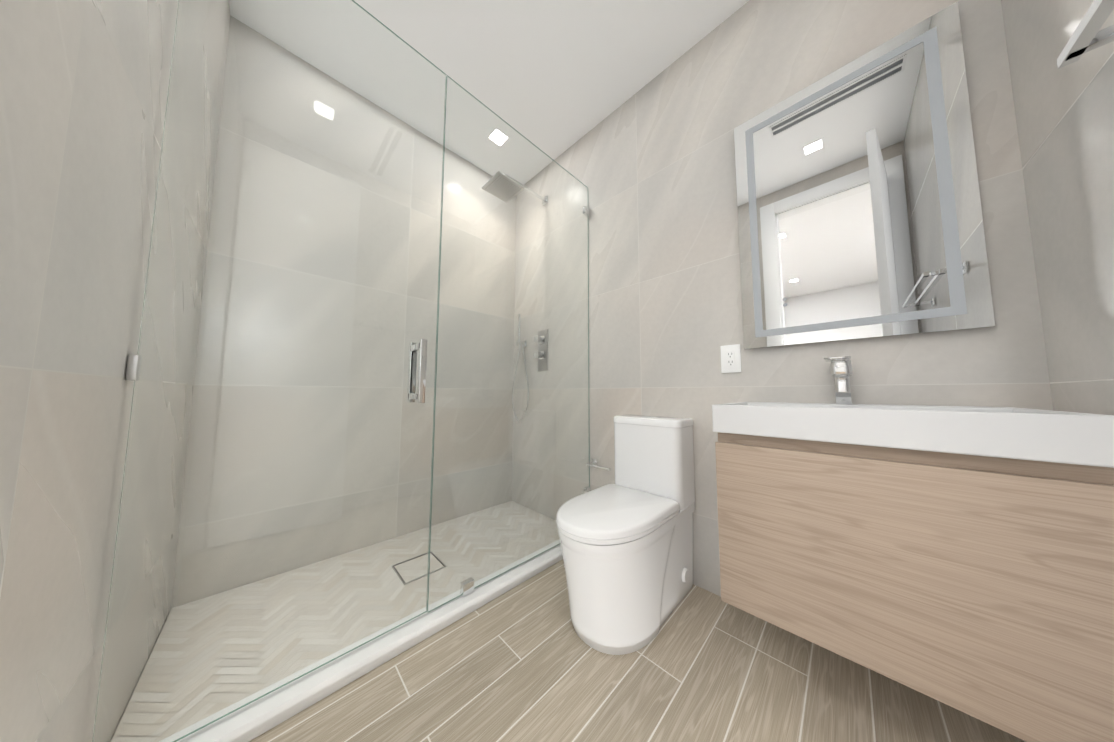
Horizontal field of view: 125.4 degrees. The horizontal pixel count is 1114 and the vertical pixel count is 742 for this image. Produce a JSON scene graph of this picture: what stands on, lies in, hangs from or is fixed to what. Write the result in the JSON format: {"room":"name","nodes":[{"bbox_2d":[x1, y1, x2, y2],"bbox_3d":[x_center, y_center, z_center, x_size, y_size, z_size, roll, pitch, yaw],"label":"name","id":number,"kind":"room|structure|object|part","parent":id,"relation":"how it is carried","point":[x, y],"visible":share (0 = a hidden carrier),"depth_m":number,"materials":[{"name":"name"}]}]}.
{"room":"bathroom","nodes":[
{"label":"bathroom","id":0,"kind":"room"},
{"bbox_2d":[0,0,178,741],"bbox_3d":[-0.774,-0.429,0.404,0.100,2.700,2.380,5,-6,-45],"label":"wall","id":1,"kind":"structure","parent":0,"point":[84,85],"depth_m":0.47,"materials":[{"name":"tile"}]},
{"bbox_2d":[430,148,443,515],"bbox_3d":[-1.010,-0.314,1.914,1.900,2.700,0.100,5,-6,-45],"label":"wall","id":2,"kind":"structure","parent":0,"point":[436,342],"depth_m":2.00,"materials":[{"name":"tile"}]},
{"bbox_2d":[354,0,748,159],"bbox_3d":[-0.131,-1.774,1.144,1.900,0.100,2.580,5,-6,-45],"label":"ceiling","id":3,"kind":"structure","parent":0,"point":[553,79],"depth_m":1.50,"materials":[{"name":"white paint"}]},
{"bbox_2d":[249,559,1026,741],"bbox_3d":[-0.141,1.018,0.930,1.900,0.100,2.580,5,-6,-45],"label":"floor","id":4,"kind":"structure","parent":0,"point":[523,662],"depth_m":0.86,"materials":[{"name":"beige tile"}]},
{"bbox_2d":[177,544,562,741],"bbox_3d":[-0.398,0.962,1.194,1.694,0.050,0.100,5,-6,-45],"label":"shower curb","id":5,"kind":"object","parent":4,"relation":"on","point":[257,718],"visible":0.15,"depth_m":0.90,"materials":[{"name":"white stone"}]},
{"bbox_2d":[92,0,590,741],"bbox_3d":[-0.395,-0.181,1.282,1.697,2.242,0.134,5,-6,-45],"label":"glass","id":6,"kind":"object","parent":5,"relation":"on","point":[288,482],"visible":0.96,"depth_m":0.92,"materials":[{"name":"clear glass"}]},
{"bbox_3d":[-0.546,0.003,1.118,0.024,0.240,0.134,5,-6,-45],"label":"handle","id":7,"kind":"part","parent":6,"relation":"part of","materials":[{"name":"silver metal"}]},
{"bbox_2d":[556,415,694,654],"bbox_3d":[0.288,0.601,1.240,0.695,0.781,0.366,5,-6,-45],"label":"toilet","id":8,"kind":"object","parent":4,"relation":"on","point":[626,539],"visible":1,"depth_m":1.08,"materials":[{"name":"white ceramic"}]},
{"bbox_3d":[0.225,0.574,1.178,0.516,0.044,0.366,5,-6,-45],"label":"seat","id":9,"kind":"part","parent":8,"relation":"part of","materials":[{"name":"white plastic"}]},
{"bbox_2d":[554,0,1052,596],"bbox_3d":[0.537,-0.330,1.634,0.100,2.700,2.480,5,-6,-45],"label":"wall","id":10,"kind":"structure","parent":0,"point":[652,164],"depth_m":1.33,"materials":[{"name":"tile"}]},
{"bbox_2d":[586,459,610,470],"bbox_3d":[0.257,0.566,1.718,0.077,0.044,0.182,5,-6,-45],"label":"toilet paper holder","id":11,"kind":"object","parent":10,"relation":"attached to","point":[593,463],"visible":0.98,"depth_m":1.72,"materials":[{"name":"silver metal"}]},
{"bbox_2d":[720,344,740,372],"bbox_3d":[0.780,-0.055,1.290,0.007,0.125,0.078,5,-6,-45],"label":"electrical outlet","id":12,"kind":"object","parent":10,"relation":"attached to","point":[730,358],"visible":1,"depth_m":1.29,"materials":[{"name":"white plastic"}]},
{"bbox_2d":[734,1,994,348],"bbox_3d":[1.028,-0.615,1.068,0.030,1.014,0.604,5,-6,-45],"label":"led mirror","id":13,"kind":"object","parent":10,"relation":"attached to","point":[859,204],"visible":0.98,"depth_m":0.99,"materials":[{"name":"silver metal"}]},
{"bbox_2d":[712,356,1113,741],"bbox_3d":[0.868,0.312,0.831,0.484,0.733,0.613,5,-6,-45],"label":"bathroom vanity","id":14,"kind":"object","parent":10,"relation":"attached to","point":[960,558],"visible":1,"depth_m":0.58,"materials":[{"name":"brown wood"}]},
{"bbox_2d":[823,356,860,429],"bbox_3d":[0.897,0.060,0.909,0.294,0.219,0.070,5,-6,-45],"label":"faucet","id":15,"kind":"object","parent":14,"relation":"on","point":[841,369],"depth_m":0.97,"materials":[{"name":"silver metal"}]},
{"bbox_2d":[712,401,1113,468],"bbox_3d":[0.869,0.144,0.844,0.484,0.084,0.613,5,-6,-45],"label":"sink","id":16,"kind":"object","parent":14,"relation":"in","point":[1008,435],"depth_m":0.60,"materials":[{"name":"white ceramic"}]},
{"bbox_2d":[1001,0,1113,414],"bbox_3d":[0.703,-0.445,0.125,1.800,2.700,0.100,5,-6,-45],"label":"wall","id":17,"kind":"structure","parent":0,"point":[1064,115],"depth_m":0.66,"materials":[{"name":"tile"}]},
{"bbox_2d":[1057,0,1113,68],"bbox_3d":[0.602,-0.511,0.182,0.674,0.044,0.115,5,-6,-45],"label":"towel rail","id":18,"kind":"object","parent":17,"relation":"attached to","point":[1087,36],"visible":1,"depth_m":0.42,"materials":[{"name":"silver metal"}]}
]}

